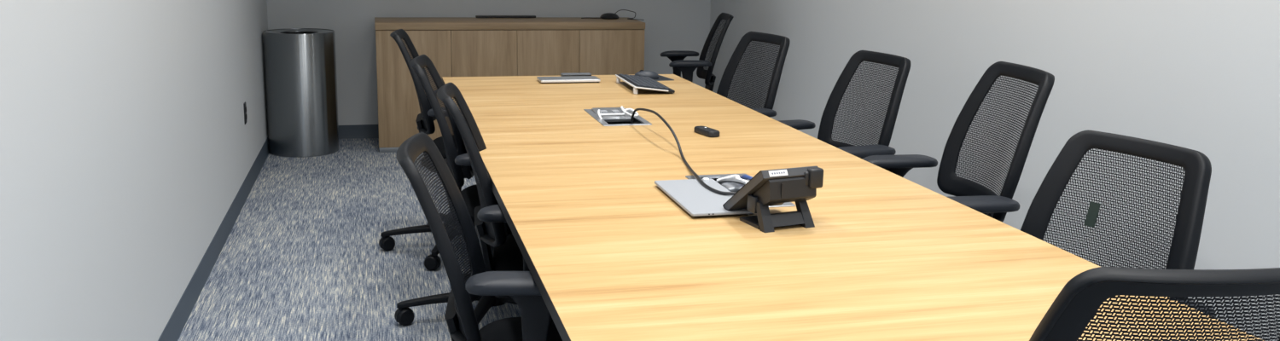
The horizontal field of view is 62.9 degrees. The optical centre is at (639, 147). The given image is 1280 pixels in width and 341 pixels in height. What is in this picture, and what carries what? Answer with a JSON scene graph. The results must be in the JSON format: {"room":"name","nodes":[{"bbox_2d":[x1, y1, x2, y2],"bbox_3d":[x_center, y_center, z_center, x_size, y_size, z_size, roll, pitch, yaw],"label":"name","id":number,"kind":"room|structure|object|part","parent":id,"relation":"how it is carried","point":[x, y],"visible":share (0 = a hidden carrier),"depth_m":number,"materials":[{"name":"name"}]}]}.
{"room":"conference room","nodes":[
{"label":"conference room","id":0,"kind":"room"},
{"bbox_2d":[0,0,267,340],"bbox_3d":[-1.504,-0.560,2.769,0.120,2.750,8.810,-2,11,-14],"label":"wall","id":1,"kind":"structure","parent":0,"point":[126,144],"depth_m":2.91,"materials":[{"name":"white paint"}]},
{"bbox_2d":[157,137,269,340],"bbox_3d":[-1.462,0.741,3.039,0.012,0.095,8.810,-2,11,-14],"label":"baseboard","id":2,"kind":"structure","parent":1,"relation":"attached to","point":[182,312],"depth_m":4.40,"materials":[{"name":"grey rubber"}]},
{"bbox_2d":[243,101,247,124],"bbox_3d":[-2.159,-0.186,5.730,0.010,0.116,0.072,-2,11,-14],"label":"wall outlet","id":3,"kind":"object","parent":1,"relation":"attached to","point":[245,102],"visible":1,"depth_m":5.71,"materials":[{"name":"black plastic"}]},
{"bbox_2d":[177,138,521,340],"bbox_3d":[0.053,0.790,3.433,3.378,0.100,9.050,-2,11,-14],"label":"floor","id":4,"kind":"structure","parent":0,"point":[302,258],"depth_m":4.54,"materials":[{"name":"carpet"}]},
{"bbox_2d":[262,28,339,157],"bbox_3d":[-2.206,-0.362,6.828,0.441,0.789,0.441,-2,11,-14],"label":"waste bin","id":5,"kind":"object","parent":4,"relation":"on","point":[300,63],"visible":1,"depth_m":6.66,"materials":[{"name":"silver metal"}]},
{"bbox_2d":[378,29,476,271],"bbox_3d":[-0.830,-0.021,4.679,0.685,0.986,0.682,-1,11,-9],"label":"office chair","id":6,"kind":"object","parent":4,"relation":"on","point":[425,123],"visible":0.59,"depth_m":4.51,"materials":[{"name":"black plastic"}]},
{"bbox_3d":[-0.994,-0.295,4.601,0.188,0.425,0.465,-1,11,-9],"label":"backrest frame","id":7,"kind":"part","parent":6,"relation":"part of","materials":[{"name":"black plastic"}]},
{"bbox_3d":[-0.995,-0.305,4.599,0.125,0.331,0.347,-1,11,-9],"label":"backrest","id":8,"kind":"part","parent":6,"relation":"part of","materials":[{"name":"black fabric"}]},
{"bbox_3d":[-0.851,0.414,4.577,0.052,0.067,0.309,2,11,8],"label":"leg","id":9,"kind":"part","parent":6,"relation":"part of","materials":[{"name":"black plastic"}]},
{"bbox_3d":[-0.715,0.026,4.710,0.450,0.089,0.490,-1,11,-9],"label":"seat","id":10,"kind":"part","parent":6,"relation":"part of","materials":[{"name":"black fabric"}]},
{"bbox_3d":[-0.750,-0.012,4.483,0.150,0.282,0.214,-1,11,-9],"label":"armrest","id":11,"kind":"part","parent":6,"relation":"part of","materials":[{"name":"black plastic"}]},
{"bbox_2d":[394,54,517,325],"bbox_3d":[-0.548,0.167,3.774,0.685,0.971,0.681,0,11,-7],"label":"office chair","id":12,"kind":"object","parent":4,"relation":"on","point":[457,157],"visible":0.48,"depth_m":3.76,"materials":[{"name":"black plastic"}]},
{"bbox_3d":[-0.713,-0.101,3.707,0.188,0.425,0.465,0,11,-7],"label":"backrest frame","id":13,"kind":"part","parent":12,"relation":"part of","materials":[{"name":"black plastic"}]},
{"bbox_3d":[-0.714,-0.111,3.704,0.125,0.331,0.347,0,11,-7],"label":"backrest","id":14,"kind":"part","parent":12,"relation":"part of","materials":[{"name":"black fabric"}]},
{"bbox_3d":[-0.433,0.222,3.807,0.450,0.089,0.490,0,11,-7],"label":"seat","id":15,"kind":"part","parent":12,"relation":"part of","materials":[{"name":"black fabric"}]},
{"bbox_3d":[-0.474,0.176,3.580,0.150,0.282,0.214,0,11,-7],"label":"armrest","id":16,"kind":"part","parent":12,"relation":"part of","materials":[{"name":"black plastic"}]},
{"bbox_3d":[-0.371,0.577,3.781,0.309,0.067,0.052,6,12,24],"label":"leg","id":17,"kind":"part","parent":12,"relation":"part of","materials":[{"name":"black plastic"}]},
{"bbox_2d":[396,132,562,340],"bbox_3d":[-0.293,0.442,2.504,0.707,0.926,0.705,0,11,-6],"label":"office chair","id":18,"kind":"object","parent":4,"relation":"on","point":[536,323],"visible":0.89,"depth_m":2.32,"materials":[{"name":"black plastic"}]},
{"bbox_3d":[-0.456,0.201,2.414,0.188,0.425,0.465,0,11,-6],"label":"backrest frame","id":19,"kind":"part","parent":18,"relation":"part of","materials":[{"name":"black plastic"}]},
{"bbox_3d":[-0.456,0.191,2.412,0.125,0.331,0.347,0,11,-6],"label":"backrest","id":20,"kind":"part","parent":18,"relation":"part of","materials":[{"name":"black"}]},
{"bbox_3d":[-0.175,0.525,2.509,0.450,0.089,0.490,0,11,-6],"label":"seat","id":21,"kind":"part","parent":18,"relation":"part of","materials":[{"name":"black fabric"}]},
{"bbox_3d":[-0.264,0.337,2.674,0.150,0.282,0.214,0,11,-6],"label":"armrest","id":22,"kind":"part","parent":18,"relation":"part of","materials":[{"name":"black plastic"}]},
{"bbox_3d":[-0.219,0.416,2.271,0.150,0.282,0.214,0,11,-6],"label":"armrest","id":23,"kind":"part","parent":18,"relation":"part of","materials":[{"name":"black plastic"}]},
{"bbox_2d":[436,82,523,300],"bbox_3d":[-0.295,0.298,3.158,0.662,0.958,0.698,-1,11,-9],"label":"office chair","id":24,"kind":"object","parent":4,"relation":"on","point":[507,255],"visible":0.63,"depth_m":3.01,"materials":[{"name":"black plastic"}]},
{"bbox_3d":[-0.497,0.030,3.069,0.125,0.331,0.347,-1,11,-9],"label":"backrest","id":25,"kind":"part","parent":24,"relation":"part of","materials":[{"name":"black"}]},
{"bbox_3d":[-0.496,0.040,3.071,0.188,0.425,0.465,-1,11,-9],"label":"backrest frame","id":26,"kind":"part","parent":24,"relation":"part of","materials":[{"name":"black plastic"}]},
{"bbox_3d":[-0.218,0.361,3.181,0.450,0.089,0.490,-1,11,-9],"label":"seat","id":27,"kind":"part","parent":24,"relation":"part of","materials":[{"name":"black fabric"}]},
{"bbox_2d":[374,17,645,152],"bbox_3d":[-0.898,-0.452,7.238,1.789,0.852,0.497,-2,11,-14],"label":"credenza","id":28,"kind":"object","parent":4,"relation":"on","point":[456,46],"visible":0.56,"depth_m":6.94,"materials":[{"name":"brown wood"}]},
{"bbox_3d":[-1.475,-0.380,6.857,0.476,0.766,0.019,-2,11,-14],"label":"door","id":29,"kind":"part","parent":28,"relation":"part of","materials":[{"name":"brown wood"}]},
{"bbox_3d":[-1.033,-0.394,6.967,0.429,0.766,0.019,-2,11,-14],"label":"door","id":30,"kind":"part","parent":28,"relation":"part of","materials":[{"name":"brown wood"}]},
{"bbox_2d":[475,15,535,17],"bbox_3d":[-0.941,-0.915,7.344,0.420,0.016,0.044,-2,11,-14],"label":"soundbar","id":31,"kind":"object","parent":28,"relation":"on","point":[476,16],"visible":1,"depth_m":7.32,"materials":[{"name":"black plastic"}]},
{"bbox_2d":[374,17,645,29],"bbox_3d":[-0.891,-0.847,7.162,1.789,0.046,0.497,-2,11,-14],"label":"countertop","id":32,"kind":"structure","parent":28,"relation":"on","point":[381,23],"depth_m":7.00,"materials":[{"name":"brown wood"}]},
{"bbox_3d":[-0.619,-0.406,7.069,0.418,0.766,0.019,-2,11,-14],"label":"door","id":33,"kind":"part","parent":28,"relation":"part of","materials":[{"name":"brown wood"}]},
{"bbox_3d":[-0.195,-0.420,7.174,0.450,0.766,0.019,-2,11,-14],"label":"door","id":34,"kind":"part","parent":28,"relation":"part of","materials":[{"name":"brown wood"}]},
{"bbox_2d":[581,9,644,20],"bbox_3d":[-0.180,-0.946,7.442,0.452,0.065,0.177,3,11,10],"label":"speakerphone","id":35,"kind":"object","parent":28,"relation":"on","point":[608,15],"visible":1,"depth_m":7.39,"materials":[{"name":"black plastic"}]},
{"bbox_2d":[660,12,733,91],"bbox_3d":[0.289,-0.354,6.560,0.698,0.958,0.702,0,11,-4],"label":"office chair","id":36,"kind":"object","parent":4,"relation":"on","point":[687,67],"visible":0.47,"depth_m":6.58,"materials":[{"name":"black plastic"}]},
{"bbox_3d":[0.240,-0.445,6.772,0.150,0.282,0.214,0,11,-4],"label":"armrest","id":37,"kind":"part","parent":36,"relation":"part of","materials":[{"name":"black plastic"}]},
{"bbox_3d":[0.272,-0.366,6.368,0.150,0.282,0.214,0,11,-4],"label":"armrest","id":38,"kind":"part","parent":36,"relation":"part of","materials":[{"name":"black plastic"}]},
{"bbox_3d":[0.478,-0.629,6.544,0.125,0.331,0.347,0,11,-4],"label":"backrest","id":39,"kind":"part","parent":36,"relation":"part of","materials":[{"name":"black fabric"}]},
{"bbox_3d":[0.477,-0.619,6.545,0.188,0.425,0.465,0,11,-4],"label":"backrest frame","id":40,"kind":"part","parent":36,"relation":"part of","materials":[{"name":"black plastic"}]},
{"bbox_2d":[716,31,790,116],"bbox_3d":[0.331,-0.010,4.716,0.672,0.989,0.688,-4,12,-24],"label":"office chair","id":41,"kind":"object","parent":4,"relation":"on","point":[735,61],"visible":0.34,"depth_m":4.75,"materials":[{"name":"black fabric"}]},
{"bbox_3d":[0.522,-0.309,4.737,0.125,0.331,0.347,-4,12,-24],"label":"backrest","id":42,"kind":"part","parent":41,"relation":"part of","materials":[{"name":"black fabric"}]},
{"bbox_2d":[779,50,911,158],"bbox_3d":[0.732,0.132,4.049,0.706,0.978,0.712,-3,12,-21],"label":"office chair","id":43,"kind":"object","parent":4,"relation":"on","point":[903,64],"visible":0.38,"depth_m":4.08,"materials":[{"name":"black plastic"}]},
{"bbox_3d":[0.882,-0.150,4.063,0.188,0.425,0.465,-3,12,-21],"label":"backrest frame","id":44,"kind":"part","parent":43,"relation":"part of","materials":[{"name":"black plastic"}]},
{"bbox_3d":[0.883,-0.160,4.061,0.125,0.331,0.347,-3,12,-21],"label":"backrest","id":45,"kind":"part","parent":43,"relation":"part of","materials":[{"name":"black fabric"}]},
{"bbox_2d":[442,74,1263,340],"bbox_3d":[0.065,0.372,3.384,1.146,0.740,3.792,-2,11,-14],"label":"conference table","id":46,"kind":"object","parent":4,"relation":"on","point":[609,255],"visible":0.79,"depth_m":2.31,"materials":[{"name":"brown wood"}]},
{"bbox_2d":[536,75,600,83],"bbox_3d":[-0.334,-0.315,4.895,0.282,0.017,0.128,-2,11,-14],"label":"tablet","id":47,"kind":"object","parent":46,"relation":"on","point":[573,79],"visible":1,"depth_m":4.86,"materials":[{"name":"silver metal"}]},
{"bbox_2d":[560,72,591,76],"bbox_3d":[-0.308,-0.345,5.049,0.144,0.020,0.048,-2,11,-14],"label":"case","id":48,"kind":"object","parent":46,"relation":"on","point":[573,73],"visible":0.53,"depth_m":5.03,"materials":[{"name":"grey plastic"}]},
{"bbox_2d":[583,105,651,126],"bbox_3d":[-0.088,-0.075,3.927,0.180,0.144,0.376,-2,11,-14],"label":"well","id":49,"kind":"object","parent":46,"relation":"in","point":[620,116],"visible":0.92,"depth_m":3.92,"materials":[{"name":"silver metal"}]},
{"bbox_2d":[610,110,619,113],"bbox_3d":[-0.094,-0.134,4.008,0.024,0.010,0.044,-2,11,-14],"label":"socket","id":50,"kind":"object","parent":49,"relation":"attached to","point":[612,111],"depth_m":3.99,"materials":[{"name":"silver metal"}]},
{"bbox_2d":[606,116,642,124],"bbox_3d":[-0.088,-0.058,3.931,0.144,0.109,0.340,-2,11,-14],"label":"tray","id":51,"kind":"object","parent":49,"relation":"on","point":[610,120],"depth_m":3.92,"materials":[{"name":"black"}]},
{"bbox_2d":[615,74,674,94],"bbox_3d":[0.017,-0.288,4.726,0.179,0.041,0.433,-2,11,-13],"label":"keyboard","id":52,"kind":"object","parent":46,"relation":"on","point":[638,83],"visible":1,"depth_m":4.63,"materials":[{"name":"black plastic"}]},
{"bbox_2d":[634,75,674,81],"bbox_3d":[0.056,-0.337,5.080,0.150,0.004,0.220,-3,12,-22],"label":"mat","id":53,"kind":"object","parent":46,"relation":"on","point":[660,78],"visible":0.25,"depth_m":5.03,"materials":[{"name":"grey plastic"}]},
{"bbox_2d":[634,69,658,79],"bbox_3d":[0.033,-0.352,5.040,0.120,0.040,0.072,1,11,1],"label":"mouse","id":54,"kind":"object","parent":53,"relation":"on","point":[653,75],"visible":0.88,"depth_m":5.02,"materials":[{"name":"grey plastic"}]},
{"bbox_2d":[630,108,736,195],"bbox_3d":[0.099,0.004,3.233,0.106,0.142,1.213,-2,11,-14],"label":"lead","id":55,"kind":"object","parent":46,"relation":"on","point":[687,165],"visible":0.78,"depth_m":3.17,"materials":[{"name":"black plastic"}]},
{"bbox_2d":[654,177,752,217],"bbox_3d":[0.160,0.123,2.665,0.164,0.019,0.356,-2,11,-14],"label":"laptop","id":56,"kind":"object","parent":46,"relation":"on","point":[691,195],"visible":0.9,"depth_m":2.64,"materials":[{"name":"grey metal"}]},
{"bbox_3d":[0.177,0.088,2.820,0.018,0.008,0.018,-2,11,-14],"label":"knob","id":57,"kind":"part","parent":56,"relation":"part of","materials":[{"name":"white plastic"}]},
{"bbox_3d":[0.160,0.131,2.666,0.148,0.004,0.340,-2,11,-14],"label":"under frame","id":58,"kind":"part","parent":56,"relation":"part of","materials":[{"name":"black"}]},
{"bbox_2d":[693,125,719,137],"bbox_3d":[0.229,-0.055,3.594,0.044,0.023,0.126,-4,12,-26],"label":"remote","id":59,"kind":"object","parent":46,"relation":"on","point":[704,130],"visible":1,"depth_m":3.56,"materials":[{"name":"black plastic"}]},
{"bbox_2d":[685,173,795,207],"bbox_3d":[0.258,0.157,2.787,0.180,0.136,0.376,-2,11,-14],"label":"well","id":60,"kind":"object","parent":46,"relation":"in","point":[733,183],"visible":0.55,"depth_m":2.86,"materials":[{"name":"silver metal"}]},
{"bbox_2d":[722,165,823,232],"bbox_3d":[0.312,0.105,2.467,0.156,0.142,0.191,-4,12,-25],"label":"desk phone","id":61,"kind":"object","parent":46,"relation":"on","point":[766,189],"visible":1,"depth_m":2.40,"materials":[{"name":"grey plastic"}]},
{"bbox_3d":[0.284,0.159,2.397,0.026,0.062,0.054,-4,12,-25],"label":"leg","id":62,"kind":"part","parent":61,"relation":"part of","materials":[{"name":"black plastic"}]},
{"bbox_3d":[0.314,0.173,2.469,0.132,0.008,0.088,-4,12,-25],"label":"plate","id":63,"kind":"part","parent":61,"relation":"part of","materials":[{"name":"black plastic"}]},
{"bbox_3d":[0.384,0.152,2.442,0.027,0.062,0.054,-4,12,-25],"label":"leg","id":64,"kind":"part","parent":61,"relation":"part of","materials":[{"name":"black plastic"}]},
{"bbox_2d":[861,61,1054,222],"bbox_3d":[0.862,0.279,3.133,0.675,1.044,0.697,0,11,-7],"label":"office chair","id":65,"kind":"object","parent":4,"relation":"on","point":[976,196],"visible":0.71,"depth_m":3.15,"materials":[{"name":"black plastic"}]},
{"bbox_3d":[0.820,0.211,3.339,0.150,0.282,0.214,0,11,-7],"label":"armrest","id":66,"kind":"part","parent":65,"relation":"part of","materials":[{"name":"black plastic"}]},
{"bbox_3d":[1.065,-0.028,3.108,0.188,0.425,0.465,0,11,-7],"label":"backrest frame","id":67,"kind":"part","parent":65,"relation":"part of","materials":[{"name":"black plastic"}]},
{"bbox_3d":[1.067,-0.038,3.106,0.125,0.331,0.347,0,11,-7],"label":"backrest","id":68,"kind":"part","parent":65,"relation":"part of","materials":[{"name":"black fabric"}]},
{"bbox_2d":[1020,129,1214,316],"bbox_3d":[0.949,0.463,2.453,0.682,0.946,0.684,-5,12,-27],"label":"office chair","id":69,"kind":"object","parent":4,"relation":"on","point":[1196,166],"visible":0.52,"depth_m":2.47,"materials":[{"name":"black plastic"}]},
{"bbox_3d":[1.123,0.186,2.474,0.125,0.331,0.347,-5,12,-27],"label":"backrest","id":70,"kind":"part","parent":69,"relation":"part of","materials":[{"name":"black fabric"}]},
{"bbox_2d":[1029,267,1279,340],"bbox_3d":[0.751,0.588,1.732,0.684,0.968,0.682,0,11,-4],"label":"office chair","id":71,"kind":"object","parent":4,"relation":"on","point":[1080,299],"visible":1,"depth_m":1.42,"materials":[{"name":"black plastic"}]},
{"bbox_3d":[0.756,0.347,1.496,0.347,0.331,0.125,0,11,-4],"label":"backrest","id":72,"kind":"part","parent":71,"relation":"part of","materials":[{"name":"black fabric"}]},
{"bbox_2d":[266,0,710,125],"bbox_3d":[-1.002,-1.454,7.410,3.378,2.750,0.120,-2,11,-14],"label":"wall","id":73,"kind":"structure","parent":0,"point":[670,25],"depth_m":7.35,"materials":[{"name":"white paint"}]},
{"bbox_2d":[338,124,378,139],"bbox_3d":[-1.009,-0.139,7.601,3.138,0.095,0.012,-2,11,-14],"label":"baseboard","id":74,"kind":"structure","parent":73,"relation":"attached to","point":[354,131],"depth_m":7.36,"materials":[{"name":"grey rubber"}]},
{"bbox_2d":[709,0,1279,340],"bbox_3d":[1.657,-0.657,3.553,0.120,2.750,8.810,-2,11,-14],"label":"wall","id":75,"kind":"structure","parent":0,"point":[1202,76],"depth_m":3.70,"materials":[{"name":"white paint"}]}
]}

